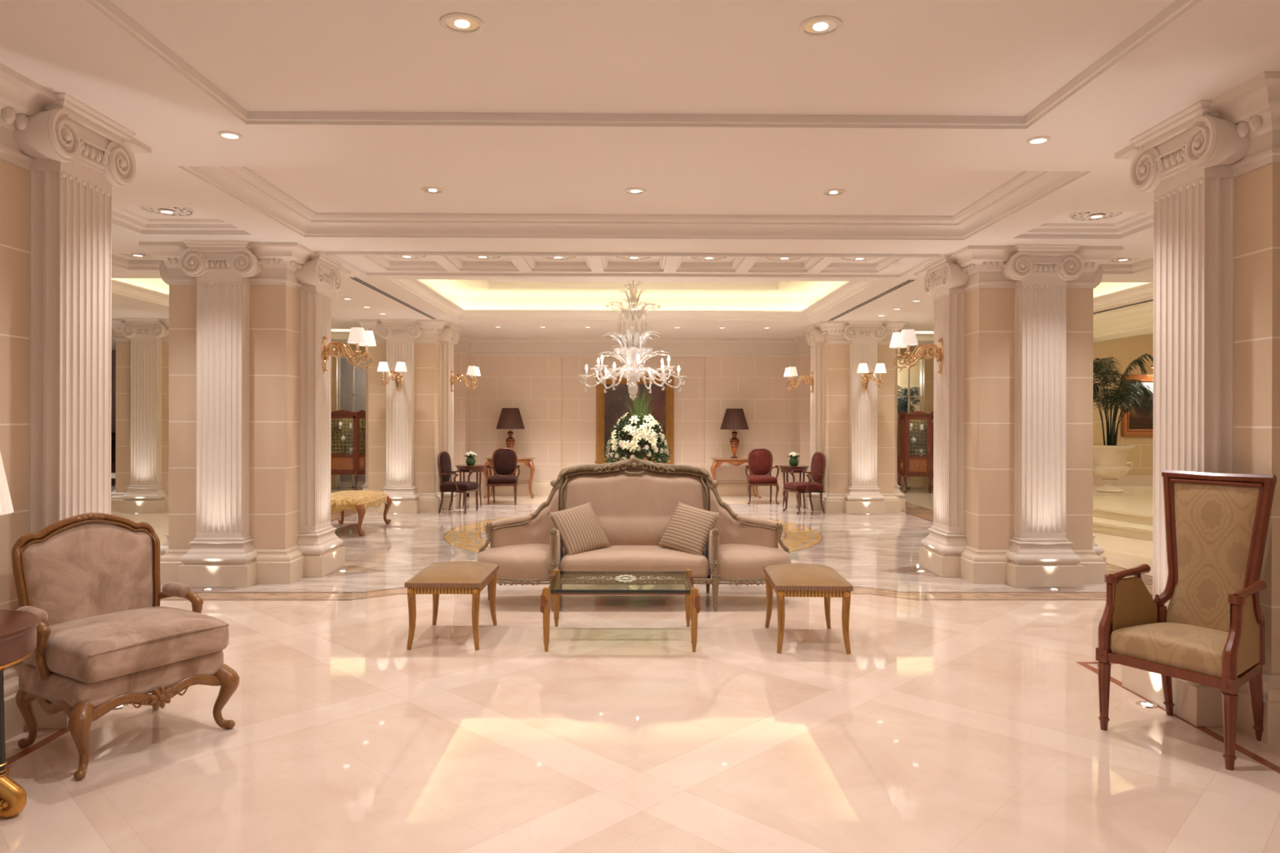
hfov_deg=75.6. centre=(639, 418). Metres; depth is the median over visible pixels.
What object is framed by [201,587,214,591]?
uplight
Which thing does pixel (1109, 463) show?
urn
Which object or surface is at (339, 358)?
window
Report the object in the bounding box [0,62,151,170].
trim
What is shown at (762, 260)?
trim
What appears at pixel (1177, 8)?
trim
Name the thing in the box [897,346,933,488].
wall
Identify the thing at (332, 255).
trim
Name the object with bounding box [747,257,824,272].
trim
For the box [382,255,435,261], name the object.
trim
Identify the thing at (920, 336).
trim
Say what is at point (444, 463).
armchair
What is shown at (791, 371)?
wall sconce
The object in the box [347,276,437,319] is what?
linear air slot
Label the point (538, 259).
trim
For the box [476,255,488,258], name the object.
recessed light
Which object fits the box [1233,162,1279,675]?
wall
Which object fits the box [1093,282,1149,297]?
light
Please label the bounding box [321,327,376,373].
wall sconce
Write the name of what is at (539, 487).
baseboard
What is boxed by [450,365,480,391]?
wall sconce
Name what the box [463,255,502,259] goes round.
rosette
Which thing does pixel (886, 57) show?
ceiling panel
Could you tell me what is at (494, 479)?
seat cushion
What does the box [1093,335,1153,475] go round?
wall
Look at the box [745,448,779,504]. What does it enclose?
armchair
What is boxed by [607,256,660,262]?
trim
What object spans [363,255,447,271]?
trim
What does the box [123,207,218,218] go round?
trim
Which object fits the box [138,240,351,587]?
stone pier
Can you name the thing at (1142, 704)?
uplight
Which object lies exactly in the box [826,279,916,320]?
linear air slot
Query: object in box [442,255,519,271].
trim
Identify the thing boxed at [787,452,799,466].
flower vase
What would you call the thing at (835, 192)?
recessed light
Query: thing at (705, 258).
recessed light
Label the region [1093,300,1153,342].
trim
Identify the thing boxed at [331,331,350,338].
trim
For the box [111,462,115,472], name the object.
seat cushion
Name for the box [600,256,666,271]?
trim
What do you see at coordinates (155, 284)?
light
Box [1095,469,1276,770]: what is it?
armchair
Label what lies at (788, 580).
stool
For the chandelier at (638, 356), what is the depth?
11.70 m
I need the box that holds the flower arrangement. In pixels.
[603,386,671,463]
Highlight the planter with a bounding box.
[900,475,905,486]
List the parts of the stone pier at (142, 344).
moulding, cornice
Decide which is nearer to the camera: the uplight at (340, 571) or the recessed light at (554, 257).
the uplight at (340, 571)
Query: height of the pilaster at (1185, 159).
3.280 m
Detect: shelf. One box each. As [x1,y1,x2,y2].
[331,440,364,441]
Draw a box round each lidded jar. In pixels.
[340,435,346,441]
[911,436,916,443]
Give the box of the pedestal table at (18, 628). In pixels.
[0,609,39,818]
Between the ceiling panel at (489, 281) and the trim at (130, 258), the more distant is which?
the ceiling panel at (489, 281)
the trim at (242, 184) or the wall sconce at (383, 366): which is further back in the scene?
the wall sconce at (383, 366)
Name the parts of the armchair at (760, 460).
arm, leg, panel, frame, seat rail, leg, arm, leg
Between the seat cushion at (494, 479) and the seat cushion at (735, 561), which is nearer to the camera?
the seat cushion at (735, 561)
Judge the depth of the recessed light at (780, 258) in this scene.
8.98 m
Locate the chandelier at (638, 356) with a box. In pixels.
[579,280,684,397]
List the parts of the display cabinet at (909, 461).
leg, panel, leg, door, marquetry panel, leg, panel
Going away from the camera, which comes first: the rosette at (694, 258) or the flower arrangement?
the rosette at (694, 258)
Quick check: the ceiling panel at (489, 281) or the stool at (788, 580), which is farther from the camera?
the ceiling panel at (489, 281)
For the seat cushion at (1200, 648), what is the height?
0.155 m
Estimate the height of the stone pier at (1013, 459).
3.280 m
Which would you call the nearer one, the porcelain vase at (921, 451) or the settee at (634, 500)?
the settee at (634, 500)
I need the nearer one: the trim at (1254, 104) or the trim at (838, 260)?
the trim at (1254, 104)
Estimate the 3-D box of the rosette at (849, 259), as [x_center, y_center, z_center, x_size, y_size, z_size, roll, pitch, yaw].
[2.393,-1.767,8.987,0.420,0.028,0.420,0,0,-1]
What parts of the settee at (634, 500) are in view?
leg, wing rail, rail, leg, arm post, arm panel, carved frame, rail, leg, arm panel, leg, arm post, rail, wing rail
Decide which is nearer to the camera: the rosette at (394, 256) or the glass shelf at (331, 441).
the rosette at (394, 256)
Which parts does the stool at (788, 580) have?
leg, leg, fluted rail, leg, leg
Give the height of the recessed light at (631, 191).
0.011 m
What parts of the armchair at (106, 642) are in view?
leg, arm, leg, frame, panel, seat, arm, leg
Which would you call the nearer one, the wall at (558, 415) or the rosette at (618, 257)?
the rosette at (618, 257)
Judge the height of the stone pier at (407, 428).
3.280 m
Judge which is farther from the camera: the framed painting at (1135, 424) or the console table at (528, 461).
the console table at (528, 461)
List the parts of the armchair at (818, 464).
leg, leg, arm, seat rail, leg, arm, panel, frame, leg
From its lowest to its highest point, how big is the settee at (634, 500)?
1.254 m
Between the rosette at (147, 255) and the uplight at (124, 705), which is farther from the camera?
the rosette at (147, 255)
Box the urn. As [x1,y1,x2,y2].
[1093,444,1135,496]
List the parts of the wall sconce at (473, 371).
plate, scroll arm, scroll arm, lamp shade, lamp shade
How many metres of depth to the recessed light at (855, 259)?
8.99 m
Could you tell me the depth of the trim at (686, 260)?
9.27 m
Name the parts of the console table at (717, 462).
leg, leg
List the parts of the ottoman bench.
claw foot leg, claw foot leg, claw foot leg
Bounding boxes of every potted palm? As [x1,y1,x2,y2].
[897,384,919,413]
[1093,353,1153,445]
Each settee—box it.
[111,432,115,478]
[476,457,791,611]
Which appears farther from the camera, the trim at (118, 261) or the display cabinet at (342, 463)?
the display cabinet at (342, 463)
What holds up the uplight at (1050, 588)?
on the floor
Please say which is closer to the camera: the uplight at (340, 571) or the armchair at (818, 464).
the uplight at (340, 571)
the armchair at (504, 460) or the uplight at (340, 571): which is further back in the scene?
the armchair at (504, 460)
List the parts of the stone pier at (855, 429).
cornice, moulding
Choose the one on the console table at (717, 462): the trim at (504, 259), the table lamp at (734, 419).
the table lamp at (734, 419)
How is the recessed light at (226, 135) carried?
in the ceiling at (70, 47)
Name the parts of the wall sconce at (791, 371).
lamp shade, lamp shade, scroll arm, scroll arm, plate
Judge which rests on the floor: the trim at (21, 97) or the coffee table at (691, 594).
the coffee table at (691, 594)
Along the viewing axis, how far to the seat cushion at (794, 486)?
13.95 m
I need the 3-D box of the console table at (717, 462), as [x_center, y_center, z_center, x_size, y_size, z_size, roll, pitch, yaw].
[1.949,1.202,16.843,1.043,0.805,0.460,0,0,-1]
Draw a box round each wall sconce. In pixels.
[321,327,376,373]
[377,361,407,391]
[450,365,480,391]
[783,366,813,392]
[856,363,886,391]
[888,328,943,374]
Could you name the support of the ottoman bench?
on the floor
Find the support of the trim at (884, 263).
attached to the ceiling at (70, 47)
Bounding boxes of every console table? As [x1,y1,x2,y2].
[483,457,535,497]
[711,457,761,498]
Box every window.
[337,357,365,488]
[897,359,923,488]
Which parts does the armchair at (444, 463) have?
leg, frame, panel, arm, leg, seat rail, arm, leg, leg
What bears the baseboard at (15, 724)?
attached to the wall at (15, 180)
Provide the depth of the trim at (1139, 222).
7.57 m
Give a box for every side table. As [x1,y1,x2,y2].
[454,464,485,507]
[778,465,808,508]
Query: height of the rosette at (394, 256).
0.028 m
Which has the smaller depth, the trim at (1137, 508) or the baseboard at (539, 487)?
the trim at (1137, 508)
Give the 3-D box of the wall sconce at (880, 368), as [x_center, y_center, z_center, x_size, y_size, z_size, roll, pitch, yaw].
[3.847,-0.691,13.858,0.492,0.460,0.501,0,0,-1]
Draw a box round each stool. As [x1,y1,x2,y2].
[404,560,499,650]
[763,563,853,653]
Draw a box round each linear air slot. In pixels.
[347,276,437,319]
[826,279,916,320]
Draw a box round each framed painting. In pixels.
[595,375,674,464]
[1120,374,1153,436]
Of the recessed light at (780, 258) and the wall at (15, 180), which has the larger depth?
the recessed light at (780, 258)
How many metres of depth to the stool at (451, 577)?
5.73 m
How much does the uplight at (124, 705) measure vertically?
0.006 m
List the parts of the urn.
handle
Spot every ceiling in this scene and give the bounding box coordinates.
[0,0,1279,350]
[245,166,1022,215]
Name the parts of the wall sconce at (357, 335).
plate, scroll arm, scroll arm, lamp shade, lamp shade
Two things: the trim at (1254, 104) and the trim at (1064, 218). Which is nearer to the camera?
the trim at (1254, 104)
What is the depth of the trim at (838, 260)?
9.30 m
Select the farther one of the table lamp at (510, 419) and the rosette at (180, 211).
the table lamp at (510, 419)
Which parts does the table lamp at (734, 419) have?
lamp shade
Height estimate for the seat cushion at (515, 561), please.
0.216 m
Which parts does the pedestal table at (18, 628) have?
column leg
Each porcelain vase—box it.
[337,422,342,428]
[348,447,353,454]
[919,448,923,456]
[920,424,924,430]
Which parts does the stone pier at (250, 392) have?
moulding, cornice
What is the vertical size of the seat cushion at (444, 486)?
0.135 m
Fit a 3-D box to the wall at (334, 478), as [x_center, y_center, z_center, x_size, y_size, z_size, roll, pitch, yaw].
[-6.163,-0.054,18.982,3.900,3.280,0.300,0,0,-1]
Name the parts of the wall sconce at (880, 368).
scroll arm, lamp shade, plate, scroll arm, lamp shade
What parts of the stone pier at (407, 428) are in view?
moulding, cornice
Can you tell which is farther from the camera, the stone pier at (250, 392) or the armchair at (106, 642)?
the stone pier at (250, 392)
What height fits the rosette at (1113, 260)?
0.028 m
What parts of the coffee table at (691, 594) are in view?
leg, leg, frame, leg, leg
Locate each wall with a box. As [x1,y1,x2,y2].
[0,158,30,671]
[111,350,365,482]
[330,344,365,488]
[453,354,810,496]
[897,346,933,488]
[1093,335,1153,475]
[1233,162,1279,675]
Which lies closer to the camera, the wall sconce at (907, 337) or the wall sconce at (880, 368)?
the wall sconce at (907, 337)
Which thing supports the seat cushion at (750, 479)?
on the armchair at (760, 460)
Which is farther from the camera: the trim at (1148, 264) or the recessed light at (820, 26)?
the trim at (1148, 264)
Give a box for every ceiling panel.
[109,0,1175,115]
[487,280,779,283]
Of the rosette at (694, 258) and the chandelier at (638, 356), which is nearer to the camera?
the rosette at (694, 258)
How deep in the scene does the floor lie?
4.20 m
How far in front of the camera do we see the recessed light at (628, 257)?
8.96 m
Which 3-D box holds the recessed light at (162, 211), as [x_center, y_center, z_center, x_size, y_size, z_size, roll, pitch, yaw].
[-4.045,-1.772,7.055,0.132,0.011,0.132,0,0,-1]
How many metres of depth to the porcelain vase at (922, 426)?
18.13 m
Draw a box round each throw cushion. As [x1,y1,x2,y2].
[547,501,611,555]
[657,501,720,555]
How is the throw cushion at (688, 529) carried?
on the settee at (634, 500)
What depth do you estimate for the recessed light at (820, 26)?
3.66 m
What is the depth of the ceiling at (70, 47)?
5.24 m
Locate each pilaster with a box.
[13,92,136,728]
[1121,100,1251,726]
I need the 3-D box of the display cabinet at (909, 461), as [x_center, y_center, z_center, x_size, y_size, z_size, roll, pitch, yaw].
[6.070,0.721,18.148,0.840,1.785,0.515,0,0,7]
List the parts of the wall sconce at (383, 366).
lamp shade, scroll arm, plate, scroll arm, lamp shade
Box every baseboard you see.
[3,663,28,741]
[457,480,805,498]
[1093,475,1152,485]
[1236,671,1279,744]
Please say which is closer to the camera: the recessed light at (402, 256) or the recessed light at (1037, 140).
the recessed light at (1037, 140)
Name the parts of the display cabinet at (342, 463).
marquetry panel, door, leg, panel, marquetry panel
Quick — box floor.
[0,481,1279,852]
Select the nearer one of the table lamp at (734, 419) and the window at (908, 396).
the table lamp at (734, 419)
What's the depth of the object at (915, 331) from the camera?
17.79 m
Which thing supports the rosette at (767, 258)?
attached to the trim at (762, 260)
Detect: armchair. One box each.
[11,512,239,780]
[437,451,479,514]
[485,448,519,505]
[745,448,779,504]
[782,452,826,515]
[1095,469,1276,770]
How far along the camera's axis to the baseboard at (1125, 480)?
16.28 m
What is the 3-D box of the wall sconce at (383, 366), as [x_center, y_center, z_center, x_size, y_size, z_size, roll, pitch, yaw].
[-4.093,-0.709,13.770,0.492,0.460,0.501,0,0,-1]
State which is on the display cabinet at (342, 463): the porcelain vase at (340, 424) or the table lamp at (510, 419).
the porcelain vase at (340, 424)
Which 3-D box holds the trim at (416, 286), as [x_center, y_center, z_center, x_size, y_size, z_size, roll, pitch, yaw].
[-0.090,-1.755,12.000,5.960,0.150,4.040,0,0,-1]
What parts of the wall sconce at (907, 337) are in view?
lamp shade, lamp shade, scroll arm, scroll arm, plate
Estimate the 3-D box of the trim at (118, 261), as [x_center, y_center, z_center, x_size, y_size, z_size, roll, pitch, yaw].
[-5.416,-1.743,8.900,0.760,0.101,0.920,0,0,-1]
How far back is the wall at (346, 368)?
20.82 m
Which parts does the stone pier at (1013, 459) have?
cornice, moulding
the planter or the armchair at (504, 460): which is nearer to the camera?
the armchair at (504, 460)
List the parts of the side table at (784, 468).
leg, leg, leg, leg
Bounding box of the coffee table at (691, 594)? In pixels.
[539,568,701,652]
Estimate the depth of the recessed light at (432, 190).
6.72 m
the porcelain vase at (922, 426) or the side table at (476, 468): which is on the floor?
the side table at (476, 468)
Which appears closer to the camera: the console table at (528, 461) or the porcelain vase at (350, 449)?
the console table at (528, 461)
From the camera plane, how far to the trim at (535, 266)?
9.36 m
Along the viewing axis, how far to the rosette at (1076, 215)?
7.16 m
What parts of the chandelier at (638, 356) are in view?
glass arm, curled glass, glass arm, glass arm, glass arm, glass arm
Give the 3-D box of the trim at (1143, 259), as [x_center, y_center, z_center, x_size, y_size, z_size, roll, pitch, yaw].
[5.283,-1.793,9.020,0.860,0.050,1.020,0,0,-1]
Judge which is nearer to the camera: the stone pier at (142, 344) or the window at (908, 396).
the stone pier at (142, 344)
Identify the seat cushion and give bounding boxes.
[23,606,229,683]
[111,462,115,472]
[440,481,479,490]
[476,543,551,578]
[487,475,518,483]
[560,545,709,578]
[718,543,791,578]
[746,475,777,483]
[784,481,823,491]
[1110,622,1228,677]
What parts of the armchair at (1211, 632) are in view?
leg, arm, arm panel, leg, seat rail, panel, frame, leg, arm, arm panel, leg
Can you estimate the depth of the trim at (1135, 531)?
11.37 m
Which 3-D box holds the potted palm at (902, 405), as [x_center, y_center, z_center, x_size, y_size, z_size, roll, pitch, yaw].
[6.227,0.174,20.004,1.290,1.982,1.303,0,0,-36]
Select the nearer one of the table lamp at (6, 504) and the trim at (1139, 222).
the table lamp at (6, 504)
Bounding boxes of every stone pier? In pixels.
[111,318,168,513]
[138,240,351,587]
[354,319,461,513]
[802,320,909,513]
[914,244,1123,587]
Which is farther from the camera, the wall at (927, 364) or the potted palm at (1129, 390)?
the wall at (927, 364)
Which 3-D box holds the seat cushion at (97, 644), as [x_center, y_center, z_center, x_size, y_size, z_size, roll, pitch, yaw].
[-2.537,1.084,4.096,0.657,0.200,0.690,0,0,31]
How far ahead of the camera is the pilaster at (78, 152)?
4.44 m
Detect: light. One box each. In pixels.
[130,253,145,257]
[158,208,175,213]
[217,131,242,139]
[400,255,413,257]
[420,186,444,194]
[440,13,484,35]
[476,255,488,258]
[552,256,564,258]
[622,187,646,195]
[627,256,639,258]
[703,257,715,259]
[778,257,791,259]
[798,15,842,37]
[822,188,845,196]
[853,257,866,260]
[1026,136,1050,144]
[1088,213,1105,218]
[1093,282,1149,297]
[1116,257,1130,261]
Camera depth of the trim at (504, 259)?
9.25 m
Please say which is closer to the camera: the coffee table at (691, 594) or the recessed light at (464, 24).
the recessed light at (464, 24)
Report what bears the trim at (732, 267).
attached to the ceiling at (70, 47)
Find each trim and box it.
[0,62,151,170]
[84,0,1201,128]
[111,207,252,235]
[111,253,162,260]
[111,254,161,270]
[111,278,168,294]
[111,279,336,319]
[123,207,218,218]
[178,166,1090,239]
[325,252,940,278]
[331,328,351,330]
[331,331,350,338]
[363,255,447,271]
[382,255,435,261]
[389,279,876,320]
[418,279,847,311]
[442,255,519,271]
[453,335,810,357]
[457,255,511,262]
[522,256,591,271]
[533,256,586,262]
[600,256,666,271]
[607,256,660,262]
[675,257,745,272]
[681,257,734,262]
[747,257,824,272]
[755,257,808,262]
[819,257,902,272]
[831,257,883,263]
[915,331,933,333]
[915,333,933,340]
[928,282,1153,320]
[1013,212,1153,239]
[1046,212,1140,223]
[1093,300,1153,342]
[1093,485,1152,525]
[1093,516,1152,541]
[1100,257,1150,264]
[1100,257,1153,274]
[1114,71,1279,177]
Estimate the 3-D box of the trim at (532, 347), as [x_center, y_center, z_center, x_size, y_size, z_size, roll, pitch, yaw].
[-0.137,-1.490,16.957,7.600,0.380,0.485,0,0,-1]
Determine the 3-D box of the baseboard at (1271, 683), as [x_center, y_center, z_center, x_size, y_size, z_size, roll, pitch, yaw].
[3.668,1.448,0.781,1.070,0.320,8.650,0,0,-1]
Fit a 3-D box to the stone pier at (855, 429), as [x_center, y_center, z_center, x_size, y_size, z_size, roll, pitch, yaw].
[3.834,-0.031,14.834,1.684,3.280,1.684,0,0,-1]
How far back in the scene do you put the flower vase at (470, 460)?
14.88 m
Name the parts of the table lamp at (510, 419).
lamp shade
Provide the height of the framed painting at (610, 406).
1.892 m
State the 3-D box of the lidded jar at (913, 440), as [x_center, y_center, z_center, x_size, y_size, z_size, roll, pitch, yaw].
[6.026,0.455,18.169,0.120,0.140,0.120,0,0,-1]
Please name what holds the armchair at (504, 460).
on the floor
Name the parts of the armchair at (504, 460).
leg, arm, leg, seat rail, frame, panel, leg, arm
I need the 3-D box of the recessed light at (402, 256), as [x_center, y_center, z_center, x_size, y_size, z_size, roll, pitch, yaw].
[-2.526,-1.758,8.932,0.132,0.011,0.132,0,0,-1]
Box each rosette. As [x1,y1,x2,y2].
[119,253,156,257]
[138,207,195,216]
[388,255,426,258]
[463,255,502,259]
[540,256,577,259]
[615,256,653,260]
[690,257,727,260]
[765,257,803,260]
[840,257,876,261]
[1069,212,1124,220]
[1106,257,1142,262]
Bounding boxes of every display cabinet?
[330,409,365,490]
[897,411,933,493]
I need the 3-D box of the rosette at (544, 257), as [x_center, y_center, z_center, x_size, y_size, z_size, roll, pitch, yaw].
[-0.886,-1.775,8.951,0.420,0.028,0.420,0,0,-1]
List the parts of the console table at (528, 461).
leg, leg, leg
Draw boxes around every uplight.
[112,704,128,710]
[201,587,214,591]
[337,569,348,572]
[915,569,926,572]
[1048,587,1060,591]
[1135,701,1157,708]
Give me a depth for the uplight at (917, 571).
8.70 m
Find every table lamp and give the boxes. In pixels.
[0,452,13,515]
[495,408,524,449]
[720,408,748,457]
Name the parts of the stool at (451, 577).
leg, leg, fluted rail, leg, leg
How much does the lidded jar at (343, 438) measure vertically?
0.140 m
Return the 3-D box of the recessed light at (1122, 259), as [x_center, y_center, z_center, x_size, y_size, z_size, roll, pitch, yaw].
[5.283,-1.741,9.020,0.132,0.011,0.132,0,0,-1]
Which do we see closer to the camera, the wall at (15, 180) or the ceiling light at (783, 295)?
the wall at (15, 180)
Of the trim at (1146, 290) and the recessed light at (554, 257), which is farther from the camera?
the trim at (1146, 290)
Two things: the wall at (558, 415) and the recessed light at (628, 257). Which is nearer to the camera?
the recessed light at (628, 257)
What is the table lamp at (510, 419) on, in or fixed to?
on the console table at (528, 461)
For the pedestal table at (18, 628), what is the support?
on the floor
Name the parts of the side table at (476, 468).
leg, leg, leg, leg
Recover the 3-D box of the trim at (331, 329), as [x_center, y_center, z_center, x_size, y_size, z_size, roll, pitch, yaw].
[-6.200,-2.034,16.482,2.740,0.380,2.340,0,0,-1]
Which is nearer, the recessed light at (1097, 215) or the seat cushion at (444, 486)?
the recessed light at (1097, 215)
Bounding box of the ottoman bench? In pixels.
[330,490,391,536]
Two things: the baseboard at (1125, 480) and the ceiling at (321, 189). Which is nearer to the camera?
the ceiling at (321, 189)
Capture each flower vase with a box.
[463,451,477,465]
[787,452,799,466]
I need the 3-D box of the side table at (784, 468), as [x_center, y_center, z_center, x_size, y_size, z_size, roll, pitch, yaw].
[2.799,1.229,15.012,0.550,0.756,0.550,0,0,-1]
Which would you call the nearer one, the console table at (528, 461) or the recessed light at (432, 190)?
the recessed light at (432, 190)
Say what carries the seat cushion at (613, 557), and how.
on the settee at (634, 500)

